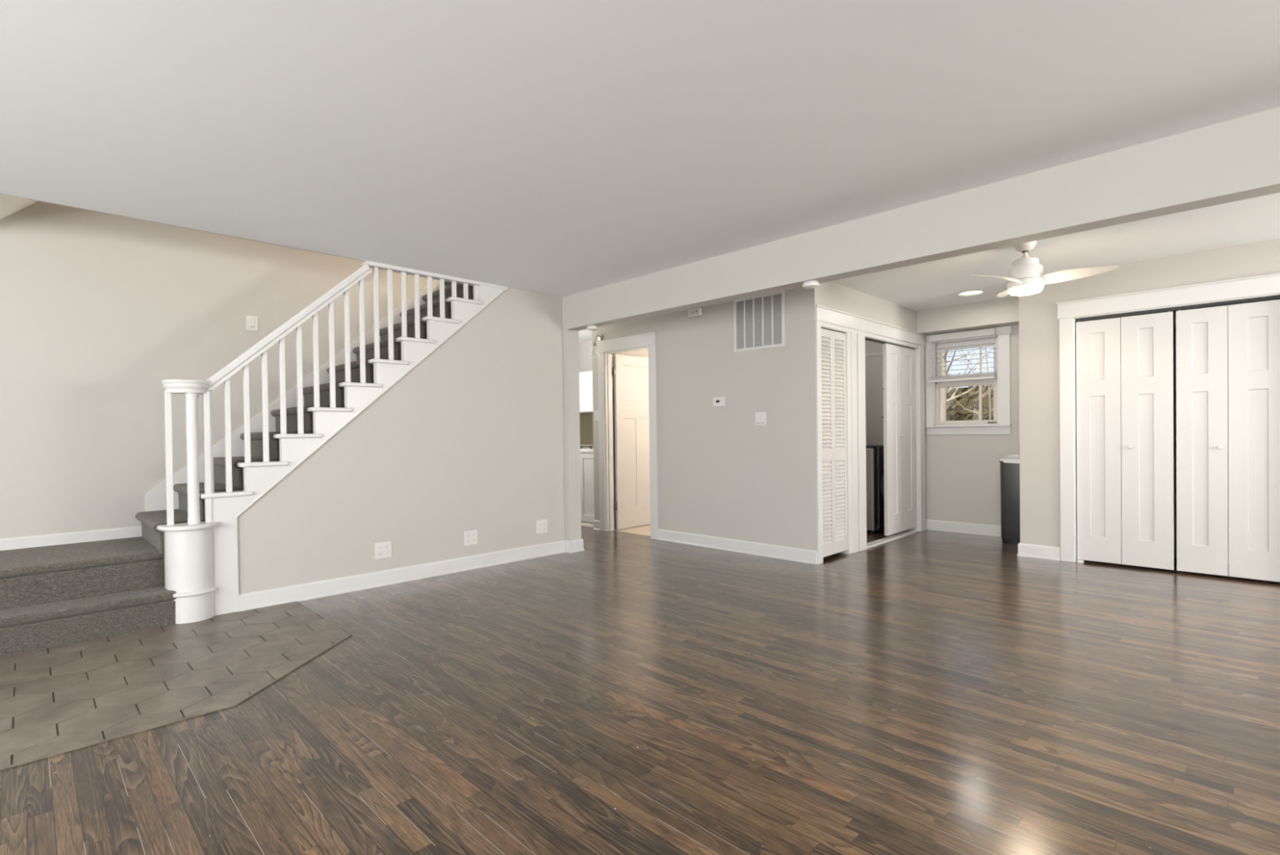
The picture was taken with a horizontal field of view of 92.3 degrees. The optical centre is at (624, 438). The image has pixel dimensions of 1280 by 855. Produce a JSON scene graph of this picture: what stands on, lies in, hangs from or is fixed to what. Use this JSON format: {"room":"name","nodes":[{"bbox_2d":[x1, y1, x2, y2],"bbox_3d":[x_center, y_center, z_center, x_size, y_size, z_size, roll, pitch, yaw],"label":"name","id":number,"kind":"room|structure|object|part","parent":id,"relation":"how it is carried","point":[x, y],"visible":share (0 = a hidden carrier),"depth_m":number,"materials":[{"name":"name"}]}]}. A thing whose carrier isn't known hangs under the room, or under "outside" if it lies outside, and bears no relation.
{"room":"empty living room","nodes":[
{"label":"empty living room","id":0,"kind":"room"},
{"bbox_2d":[0,194,38,219],"bbox_3d":[-2.553,-2.785,4.559,3.190,2.961,0.919,-1,1,-44],"label":"ceiling","id":1,"kind":"structure","parent":0,"point":[9,205],"depth_m":3.78,"materials":[{"name":"paint"}]},
{"bbox_2d":[0,600,351,769],"bbox_3d":[-2.843,1.125,2.727,2.911,0.006,1.921,-1,1,-44],"label":"floor tile","id":2,"kind":"structure","parent":0,"point":[60,699],"depth_m":2.90,"materials":[{"name":"tile"}]},
{"bbox_2d":[0,200,434,538],"bbox_3d":[-3.823,-1.473,4.027,7.410,5.200,0.100,-1,1,-44],"label":"wall","id":3,"kind":"structure","parent":0,"point":[98,309],"depth_m":4.26,"materials":[{"name":"beige paint"}]},
{"bbox_2d":[0,525,142,550],"bbox_3d":[-4.904,0.684,2.886,4.200,0.075,0.014,-1,1,-44],"label":"baseboard","id":4,"kind":"structure","parent":3,"relation":"attached to","point":[12,543],"depth_m":4.08,"materials":[{"name":"white paint"}]},
{"bbox_2d":[245,315,257,330],"bbox_3d":[-2.920,-0.910,4.829,0.080,0.112,0.014,-1,1,-44],"label":"light switch","id":5,"kind":"object","parent":3,"relation":"attached to","point":[251,321],"visible":1,"depth_m":4.83,"materials":[{"name":"white plastic"}]},
{"bbox_2d":[0,193,565,594],"bbox_3d":[-1.494,-1.512,4.999,5.500,5.200,0.100,-1,1,-44],"label":"wall","id":6,"kind":"structure","parent":0,"point":[471,437],"depth_m":4.95,"materials":[{"name":"beige paint"}]},
{"bbox_2d":[374,540,391,559],"bbox_3d":[-1.807,0.832,4.613,0.126,0.122,0.009,-1,1,-44],"label":"wall outlet","id":7,"kind":"object","parent":6,"relation":"attached to","point":[382,549],"visible":1,"depth_m":4.61,"materials":[{"name":"white plastic"}]},
{"bbox_2d":[237,538,584,611],"bbox_3d":[-1.469,1.032,4.958,2.863,0.112,0.187,-1,1,-44],"label":"baseboard","id":8,"kind":"structure","parent":6,"relation":"attached to","point":[301,592],"depth_m":4.67,"materials":[{"name":"white paint"}]},
{"bbox_2d":[463,528,477,545],"bbox_3d":[-1.277,0.820,5.131,0.126,0.122,0.009,-1,1,-44],"label":"wall outlet","id":9,"kind":"object","parent":6,"relation":"attached to","point":[470,536],"visible":1,"depth_m":5.13,"materials":[{"name":"white plastic"}]},
{"bbox_2d":[536,519,547,533],"bbox_3d":[-0.752,0.801,5.644,0.126,0.122,0.009,-1,1,-44],"label":"wall outlet","id":10,"kind":"object","parent":6,"relation":"attached to","point":[541,525],"visible":1,"depth_m":5.64,"materials":[{"name":"white plastic"}]},
{"bbox_2d":[578,339,592,372],"bbox_3d":[-0.530,-0.162,8.271,3.190,2.410,1.830,-1,1,-44],"label":"wall","id":11,"kind":"structure","parent":0,"point":[585,360],"depth_m":8.56,"materials":[{"name":"white paint"}]},
{"bbox_2d":[579,370,592,413],"bbox_3d":[-0.470,-0.627,8.268,0.325,0.530,1.680,-1,1,-44],"label":"upper cabinet","id":12,"kind":"object","parent":11,"relation":"attached to","point":[585,377],"visible":0.14,"depth_m":8.07,"materials":[{"name":"white paint"}]},
{"bbox_2d":[579,412,593,447],"bbox_3d":[-0.348,-0.132,8.379,0.019,0.495,1.710,-1,1,-44],"label":"backsplash","id":13,"kind":"structure","parent":11,"relation":"attached to","point":[586,421],"depth_m":8.54,"materials":[{"name":"beige tile"}]},
{"bbox_2d":[581,521,650,536],"bbox_3d":[0.853,1.033,7.404,1.862,0.004,2.400,-1,1,-44],"label":"floor","id":14,"kind":"structure","parent":0,"point":[645,530],"depth_m":7.11,"materials":[{"name":"tile"}]},
{"bbox_2d":[612,349,648,527],"bbox_3d":[0.409,-0.169,7.839,1.852,2.410,0.100,-1,1,-44],"label":"wall","id":15,"kind":"structure","parent":0,"point":[644,353],"depth_m":7.26,"materials":[{"name":"beige paint"}]},
{"bbox_2d":[0,521,1279,854],"bbox_3d":[0.423,1.093,2.229,10.887,0.001,11.600,-1,1,-44],"label":"floor","id":16,"kind":"structure","parent":0,"point":[926,691],"depth_m":2.37,"materials":[{"name":"brown wood"}]},
{"bbox_2d":[0,260,507,655],"bbox_3d":[-3.446,-0.546,3.592,7.290,3.345,1.046,-1,1,-44],"label":"staircase","id":17,"kind":"structure","parent":16,"relation":"on","point":[183,567],"depth_m":3.93,"materials":[{"name":"grey carpet"}]},
{"bbox_3d":[-2.650,0.117,3.780,0.066,0.815,0.066,-1,1,-44],"label":"newel post","id":18,"kind":"part","parent":17,"relation":"part of","materials":[{"name":"white paint"}]},
{"bbox_3d":[-2.655,0.936,3.786,0.291,0.026,0.190,-1,1,-44],"label":"drum moulding","id":19,"kind":"part","parent":17,"relation":"part of","materials":[{"name":"white paint"}]},
{"bbox_3d":[-2.282,-0.794,4.192,1.118,0.984,0.062,-1,1,-44],"label":"handrail","id":20,"kind":"part","parent":17,"relation":"part of","materials":[{"name":"white paint"}]},
{"bbox_3d":[-1.483,-1.308,4.979,1.230,0.028,0.084,-1,1,-44],"label":"opening trim","id":21,"kind":"part","parent":17,"relation":"part of","materials":[{"name":"white paint"}]},
{"bbox_3d":[-1.257,-1.221,5.223,0.038,0.157,0.030,-1,1,-44],"label":"opening post","id":22,"kind":"part","parent":17,"relation":"part of","materials":[{"name":"white paint"}]},
{"bbox_2d":[562,328,581,540],"bbox_3d":[-0.529,0.017,5.893,0.140,2.100,0.167,-1,1,-44],"label":"wall pier","id":23,"kind":"object","parent":16,"relation":"on","point":[571,337],"visible":0.64,"depth_m":5.82,"materials":[{"name":"beige paint"}]},
{"bbox_2d":[580,452,594,523],"bbox_3d":[-0.551,0.602,8.186,0.585,0.885,1.680,-1,1,-44],"label":"base cabinet","id":24,"kind":"object","parent":16,"relation":"on","point":[587,484],"visible":0.09,"depth_m":7.68,"materials":[{"name":"white paint"}]},
{"bbox_2d":[580,447,593,452],"bbox_3d":[-0.561,0.140,8.174,0.610,0.040,1.705,-1,1,-44],"label":"countertop","id":25,"kind":"structure","parent":24,"relation":"on","point":[584,449],"depth_m":7.66,"materials":[{"name":"white stone"}]},
{"bbox_2d":[580,444,593,448],"bbox_3d":[-0.423,0.098,7.732,0.040,0.050,0.450,-1,1,-44],"label":"tray","id":26,"kind":"object","parent":25,"relation":"on","point":[590,446],"visible":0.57,"depth_m":7.73,"materials":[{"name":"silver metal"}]},
{"bbox_2d":[866,444,884,532],"bbox_3d":[2.763,0.543,7.003,0.616,0.945,0.525,-1,1,-44],"label":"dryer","id":27,"kind":"object","parent":16,"relation":"on","point":[874,453],"visible":0.27,"depth_m":6.67,"materials":[{"name":"metal"}]},
{"bbox_3d":[2.741,0.083,7.017,0.614,0.025,0.477,-1,1,-44],"label":"panel","id":28,"kind":"part","parent":27,"relation":"part of","materials":[{"name":"black plastic"}]},
{"bbox_3d":[2.752,0.529,6.652,0.007,0.880,0.003,-1,1,-44],"label":"trim","id":29,"kind":"part","parent":27,"relation":"part of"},
{"bbox_3d":[2.926,0.530,6.844,0.606,0.910,0.029,-1,1,-44],"label":"panel","id":30,"kind":"part","parent":27,"relation":"part of","materials":[{"name":"black metal"}]},
{"bbox_3d":[2.950,0.140,6.843,0.540,0.090,0.006,-1,1,-44],"label":"control panel","id":31,"kind":"part","parent":27,"relation":"part of","materials":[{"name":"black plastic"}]},
{"bbox_2d":[866,528,920,548],"bbox_3d":[2.729,1.015,6.296,1.352,0.016,0.097,-1,1,-44],"label":"threshold","id":32,"kind":"object","parent":16,"relation":"on","point":[877,542],"visible":0.76,"depth_m":6.29,"materials":[{"name":"white paint"}]},
{"bbox_2d":[999,453,1020,544],"bbox_3d":[3.878,0.582,6.018,0.354,0.860,0.298,-1,1,-44],"label":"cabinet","id":33,"kind":"object","parent":16,"relation":"on","point":[1009,464],"visible":0.51,"depth_m":5.93,"materials":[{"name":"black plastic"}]},
{"bbox_3d":[3.873,0.179,6.014,0.350,0.022,0.293,-1,1,-44],"label":"lid","id":34,"kind":"part","parent":33,"relation":"part of","materials":[{"name":"white plastic"}]},
{"bbox_2d":[0,0,1279,297],"bbox_3d":[-0.043,-1.350,0.078,7.290,0.120,8.967,-1,1,-44],"label":"ceiling","id":35,"kind":"structure","parent":0,"point":[557,148],"depth_m":2.45,"materials":[{"name":"paint"}]},
{"bbox_2d":[562,106,1279,330],"bbox_3d":[2.602,-1.219,2.662,0.140,0.360,8.967,-1,1,-44],"label":"beam","id":36,"kind":"structure","parent":35,"relation":"attached to","point":[1237,159],"depth_m":3.25,"materials":[{"name":"beige paint"}]},
{"bbox_2d":[586,324,597,330],"bbox_3d":[-0.291,-1.014,5.619,0.104,0.037,0.104,-1,1,-44],"label":"smoke detector","id":37,"kind":"object","parent":36,"relation":"attached to","point":[590,327],"visible":1,"depth_m":5.58,"materials":[{"name":"white plastic"}]},
{"bbox_2d":[802,280,818,288],"bbox_3d":[1.233,-1.018,4.060,0.104,0.037,0.104,-1,1,-44],"label":"smoke detector","id":38,"kind":"object","parent":36,"relation":"attached to","point":[811,284],"visible":1,"depth_m":4.02,"materials":[{"name":"white plastic"}]},
{"bbox_3d":[1.233,-1.031,4.060,0.092,0.010,0.092,-1,1,-44],"label":"plate","id":39,"kind":"part","parent":38,"relation":"part of","materials":[{"name":"white plastic"}]},
{"bbox_2d":[591,286,817,551],"bbox_3d":[0.657,-0.155,6.189,0.100,2.410,2.808,-1,1,-44],"label":"wall","id":40,"kind":"structure","parent":0,"point":[721,473],"depth_m":5.76,"materials":[{"name":"beige paint"}]},
{"bbox_2d":[589,334,603,355],"bbox_3d":[-0.311,-1.072,6.955,0.186,0.247,0.119,-1,1,-44],"label":"wall sconce","id":41,"kind":"object","parent":40,"relation":"attached to","point":[594,352],"visible":1,"depth_m":6.91,"materials":[{"name":"white glass"}]},
{"bbox_3d":[-0.335,-0.998,6.930,0.116,0.100,0.116,-1,1,-44],"label":"lamp shade","id":42,"kind":"part","parent":41,"relation":"part of","materials":[{"name":"white glass"}]},
{"bbox_3d":[-0.270,-1.162,7.031,0.018,0.068,0.068,-1,1,-44],"label":"plate","id":43,"kind":"part","parent":41,"relation":"part of","materials":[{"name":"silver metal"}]},
{"bbox_2d":[594,410,598,420],"bbox_3d":[-0.318,-0.271,7.101,0.016,0.116,0.070,-1,1,-44],"label":"light switch","id":44,"kind":"object","parent":40,"relation":"attached to","point":[596,411],"visible":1,"depth_m":7.10,"materials":[{"name":"white plastic"}]},
{"bbox_2d":[593,520,599,530],"bbox_3d":[-0.315,0.997,7.124,0.020,0.112,0.108,-1,1,-44],"label":"baseboard","id":45,"kind":"structure","parent":40,"relation":"attached to","point":[596,522],"depth_m":7.12,"materials":[{"name":"white paint"}]},
{"bbox_2d":[596,331,657,539],"bbox_3d":[0.062,-0.035,6.787,0.129,2.173,0.899,-1,1,-44],"label":"door frame","id":46,"kind":"structure","parent":40,"relation":"attached to","point":[649,339],"depth_m":7.00,"materials":[{"name":"white paint"}]},
{"bbox_3d":[-0.252,0.033,7.039,0.018,2.040,0.098,-1,1,-44],"label":"casing leg","id":47,"kind":"part","parent":46,"relation":"part of","materials":[{"name":"white paint"}]},
{"bbox_3d":[0.308,0.031,6.466,0.018,2.040,0.098,-1,1,-44],"label":"casing leg","id":48,"kind":"part","parent":46,"relation":"part of","materials":[{"name":"white paint"}]},
{"bbox_2d":[612,354,650,528],"bbox_3d":[0.143,0.027,7.309,0.712,2.012,0.038,-1,1,-44],"label":"door","id":49,"kind":"structure","parent":40,"relation":"in","point":[630,373],"depth_m":7.24,"materials":[{"name":"white paint"}]},
{"bbox_2d":[688,307,702,317],"bbox_3d":[0.693,-1.237,6.022,0.048,0.072,0.144,-1,1,-44],"label":"door chime","id":50,"kind":"object","parent":40,"relation":"attached to","point":[695,312],"visible":1,"depth_m":5.99,"materials":[{"name":"white plastic"}]},
{"bbox_2d":[712,396,725,406],"bbox_3d":[0.904,-0.355,5.842,0.026,0.090,0.134,-1,1,-44],"label":"thermostat","id":51,"kind":"object","parent":40,"relation":"attached to","point":[717,401],"visible":1,"depth_m":5.83,"materials":[{"name":"white plastic"}]},
{"bbox_2d":[657,528,817,564],"bbox_3d":[0.982,0.994,5.796,0.020,0.112,1.800,-1,1,-44],"label":"baseboard","id":52,"kind":"structure","parent":40,"relation":"attached to","point":[802,555],"depth_m":5.68,"materials":[{"name":"white paint"}]},
{"bbox_2d":[733,290,784,351],"bbox_3d":[1.207,-1.052,5.527,0.010,0.488,0.528,-1,1,-44],"label":"air vent","id":53,"kind":"object","parent":40,"relation":"in","point":[758,320],"visible":0.88,"depth_m":5.52,"materials":[{"name":"white metal"}]},
{"bbox_2d":[755,412,766,425],"bbox_3d":[1.226,-0.184,5.527,0.010,0.118,0.114,-1,1,-44],"label":"light switch","id":54,"kind":"object","parent":40,"relation":"attached to","point":[760,417],"visible":1,"depth_m":5.52,"materials":[{"name":"white plastic"}]},
{"bbox_2d":[814,281,926,547],"bbox_3d":[2.454,-0.176,6.048,2.471,2.410,0.100,-1,1,-44],"label":"wall","id":55,"kind":"structure","parent":0,"point":[830,295],"depth_m":5.77,"materials":[{"name":"beige paint"}]},
{"bbox_2d":[821,327,847,557],"bbox_3d":[1.826,0.026,5.407,0.496,1.965,0.040,-1,1,-44],"label":"door","id":56,"kind":"structure","parent":55,"relation":"in","point":[833,342],"depth_m":5.41,"materials":[{"name":"white paint"}]},
{"bbox_2d":[813,304,926,564],"bbox_3d":[2.443,-0.053,6.013,2.430,2.165,0.136,-1,1,-44],"label":"door frame","id":57,"kind":"structure","parent":55,"relation":"attached to","point":[857,327],"depth_m":5.66,"materials":[{"name":"white paint"}]},
{"bbox_3d":[1.641,0.028,5.171,0.070,2.040,0.018,-1,1,-44],"label":"casing leg","id":58,"kind":"part","parent":57,"relation":"part of","materials":[{"name":"white paint"}]},
{"bbox_3d":[2.030,0.034,5.604,0.055,2.010,0.063,-1,1,-44],"label":"casing leg","id":59,"kind":"part","parent":57,"relation":"part of","materials":[{"name":"white paint"}]},
{"bbox_3d":[2.112,0.017,5.634,0.105,2.040,0.014,-1,1,-44],"label":"casing leg","id":60,"kind":"part","parent":57,"relation":"part of","materials":[{"name":"white paint"}]},
{"bbox_3d":[2.212,0.015,5.729,0.148,2.040,0.018,-1,1,-44],"label":"casing leg","id":61,"kind":"part","parent":57,"relation":"part of","materials":[{"name":"white paint"}]},
{"bbox_3d":[3.281,-0.009,6.774,0.138,2.040,0.018,-1,1,-44],"label":"casing leg","id":62,"kind":"part","parent":57,"relation":"part of","materials":[{"name":"white paint"}]},
{"bbox_2d":[865,337,916,535],"bbox_3d":[2.725,-0.002,6.278,1.328,1.950,0.070,-1,1,-44],"label":"door","id":63,"kind":"structure","parent":55,"relation":"in","point":[899,362],"depth_m":6.43,"materials":[{"name":"white paint"}]},
{"bbox_2d":[865,340,884,444],"bbox_3d":[3.093,-0.196,7.233,0.100,2.410,0.700,-1,1,-44],"label":"wall","id":64,"kind":"structure","parent":0,"point":[874,363],"depth_m":7.29,"materials":[{"name":"grey paint"}]},
{"bbox_2d":[865,351,883,355],"bbox_3d":[3.041,-1.003,7.184,0.018,0.026,0.700,-1,1,-44],"label":"cleat","id":65,"kind":"object","parent":64,"relation":"attached to","point":[882,353],"depth_m":7.26,"materials":[{"name":"white paint"}]},
{"bbox_2d":[578,192,1279,342],"bbox_3d":[2.984,-1.436,4.877,3.510,0.120,11.600,-1,1,-44],"label":"ceiling","id":66,"kind":"structure","parent":0,"point":[933,284],"depth_m":4.54,"materials":[{"name":"paint"}]},
{"bbox_2d":[957,289,983,295],"bbox_3d":[3.278,-1.383,5.815,0.220,0.011,0.220,-1,1,-44],"label":"recessed light","id":67,"kind":"object","parent":66,"relation":"in","point":[971,292],"visible":1,"depth_m":5.82,"materials":[{"name":"white plastic"}]},
{"bbox_2d":[970,240,1119,297],"bbox_3d":[2.879,-1.188,4.194,0.931,0.359,0.780,-1,1,-44],"label":"ceiling fan","id":68,"kind":"object","parent":66,"relation":"hanging from","point":[1026,277],"visible":0.99,"depth_m":4.20,"materials":[{"name":"white plastic"}]},
{"bbox_3d":[2.536,-1.091,4.155,0.433,0.055,0.134,-1,1,-26],"label":"fan blade","id":69,"kind":"part","parent":68,"relation":"part of","materials":[{"name":"white plastic"}]},
{"bbox_3d":[2.856,-1.099,4.585,0.134,0.055,0.433,-1,1,12],"label":"fan blade","id":70,"kind":"part","parent":68,"relation":"part of","materials":[{"name":"white plastic"}]},
{"bbox_3d":[3.022,-1.096,4.090,0.138,0.055,0.432,-1,1,-44],"label":"fan blade","id":71,"kind":"part","parent":68,"relation":"part of","materials":[{"name":"white plastic"}]},
{"bbox_2d":[916,296,1018,335],"bbox_3d":[3.664,-1.277,6.381,0.240,0.245,1.120,-1,1,-44],"label":"soffit","id":72,"kind":"structure","parent":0,"point":[1003,312],"depth_m":6.33,"materials":[{"name":"beige paint"}]},
{"bbox_2d":[924,324,1019,525],"bbox_3d":[3.820,-0.197,6.503,0.120,2.410,1.360,-1,1,-44],"label":"wall","id":73,"kind":"structure","parent":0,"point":[962,471],"depth_m":6.56,"materials":[{"name":"beige paint"}]},
{"bbox_2d":[928,328,995,404],"bbox_3d":[3.597,-0.755,6.565,0.059,0.770,0.646,-1,1,-44],"label":"window blind","id":74,"kind":"object","parent":73,"relation":"attached to","point":[991,331],"visible":1,"depth_m":6.55,"materials":[{"name":"white plastic"}]},
{"bbox_3d":[3.404,-0.860,6.730,0.002,0.440,0.002,-1,1,-44],"label":"lift cord","id":75,"kind":"part","parent":74,"relation":"part of","materials":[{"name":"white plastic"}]},
{"bbox_3d":[3.601,-0.635,6.569,0.052,0.021,0.642,-1,1,-44],"label":"rail","id":76,"kind":"part","parent":74,"relation":"part of","materials":[{"name":"white plastic"}]},
{"bbox_2d":[925,519,1000,536],"bbox_3d":[3.774,0.953,6.477,0.020,0.112,1.130,-1,1,-44],"label":"baseboard","id":77,"kind":"structure","parent":73,"relation":"attached to","point":[936,525],"depth_m":6.60,"materials":[{"name":"white paint"}]},
{"bbox_2d":[924,325,1012,434],"bbox_3d":[3.686,-0.602,6.592,0.175,1.100,0.841,-1,1,-44],"label":"window","id":78,"kind":"structure","parent":73,"relation":"attached to","point":[1001,423],"depth_m":6.50,"materials":[{"name":"white paint"}]},
{"bbox_3d":[3.392,-0.615,6.833,0.018,0.932,0.079,-1,1,-44],"label":"casing leg","id":79,"kind":"part","parent":78,"relation":"part of","materials":[{"name":"white paint"}]},
{"bbox_3d":[3.673,-0.384,6.606,0.035,0.445,0.608,-1,1,-44],"label":"sash","id":80,"kind":"part","parent":78,"relation":"part of","materials":[{"name":"beige plastic"}]},
{"bbox_3d":[3.696,-0.826,6.630,0.030,0.468,0.602,-1,1,-44],"label":"sash","id":81,"kind":"part","parent":78,"relation":"part of","materials":[{"name":"white paint"}]},
{"bbox_3d":[3.902,-0.616,6.311,0.018,0.932,0.107,-1,1,-44],"label":"casing leg","id":82,"kind":"part","parent":78,"relation":"part of","materials":[{"name":"white paint"}]},
{"bbox_2d":[1018,238,1279,546],"bbox_3d":[5.849,-0.194,3.641,0.980,2.410,5.830,-1,1,-44],"label":"wall","id":83,"kind":"structure","parent":0,"point":[1038,322],"depth_m":5.21,"materials":[{"name":"beige paint"}]},
{"bbox_2d":[1017,542,1060,560],"bbox_3d":[3.907,0.960,5.625,0.980,0.112,0.313,-1,1,-44],"label":"baseboard","id":84,"kind":"structure","parent":83,"relation":"attached to","point":[1052,553],"depth_m":5.28,"materials":[{"name":"white paint"}]},
{"bbox_2d":[1075,311,1173,569],"bbox_3d":[3.975,0.017,4.902,0.064,2.010,0.602,-1,1,-44],"label":"door","id":85,"kind":"structure","parent":83,"relation":"in","point":[1125,365],"depth_m":4.89,"materials":[{"name":"white paint"}]},
{"bbox_2d":[1055,272,1279,562],"bbox_3d":[4.190,-0.062,4.688,0.134,2.166,1.463,-1,1,-44],"label":"door frame","id":86,"kind":"structure","parent":83,"relation":"attached to","point":[1268,284],"depth_m":5.08,"materials":[{"name":"white paint"}]},
{"bbox_3d":[3.697,0.008,5.133,0.018,2.030,0.098,-1,1,-44],"label":"casing leg","id":87,"kind":"part","parent":86,"relation":"part of","materials":[{"name":"white paint"}]},
{"bbox_2d":[1075,295,1279,321],"bbox_3d":[4.190,-0.990,4.690,0.030,0.022,1.219,-1,1,-44],"label":"track","id":88,"kind":"object","parent":83,"relation":"attached to","point":[1274,297],"visible":1,"depth_m":4.64,"materials":[{"name":"black metal"}]},
{"bbox_2d":[1176,299,1279,582],"bbox_3d":[4.404,0.016,4.464,0.064,2.010,0.589,-1,1,-44],"label":"door","id":89,"kind":"structure","parent":83,"relation":"in","point":[1250,332],"depth_m":4.47,"materials":[{"name":"white paint"}]},
{"bbox_3d":[4.352,0.059,4.494,0.032,0.034,0.034,-1,1,-44],"label":"knob","id":90,"kind":"part","parent":89,"relation":"part of","materials":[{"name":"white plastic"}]},
{"bbox_2d":[1076,298,1279,558],"bbox_3d":[6.077,-0.198,3.794,0.100,2.410,5.730,-1,1,-44],"label":"closet interior","id":91,"kind":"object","parent":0,"point":[1174,312],"depth_m":5.18,"materials":[{"name":"grey paint"}]},
{"label":"outside","id":92,"kind":"structure","parent":0,"visible":0},
{"bbox_3d":[20.702,1.267,27.224,52.380,0.150,70.000,-1,1,-44],"label":"lawn","id":93,"kind":"structure","parent":92,"visible":0},
{"bbox_2d":[940,349,986,420],"bbox_3d":[6.559,-0.948,12.454,1.914,4.970,2.586,-1,1,-44],"label":"bare tree","id":94,"kind":"object","parent":93,"relation":"on","point":[944,406],"visible":0.17,"depth_m":12.28,"materials":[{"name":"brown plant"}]},
{"bbox_2d":[939,347,988,390],"bbox_3d":[8.324,-1.235,16.206,1.682,5.429,1.908,-1,1,-22],"label":"bare tree","id":95,"kind":"object","parent":93,"relation":"on","point":[977,348],"visible":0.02,"depth_m":15.87,"materials":[{"name":"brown plant"}]},
{"bbox_2d":[946,373,993,420],"bbox_3d":[11.322,-0.570,19.450,5.603,4.070,14.202,-1,1,-44],"label":"undergrowth","id":96,"kind":"object","parent":93,"relation":"on","point":[954,411],"visible":0.04,"depth_m":19.65,"materials":[{"name":"brown plant"}]},
{"bbox_2d":[949,346,993,419],"bbox_3d":[5.537,-0.609,9.506,1.160,4.371,0.613,0,1,32],"label":"bare tree","id":97,"kind":"object","parent":93,"relation":"on","point":[981,396],"visible":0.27,"depth_m":9.67,"materials":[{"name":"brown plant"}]},
{"bbox_2d":[962,346,993,419],"bbox_3d":[5.122,-0.347,8.566,0.496,3.879,0.737,-1,1,-44],"label":"bare tree","id":98,"kind":"object","parent":93,"relation":"on","point":[989,390],"visible":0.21,"depth_m":8.53,"materials":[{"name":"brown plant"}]}
]}

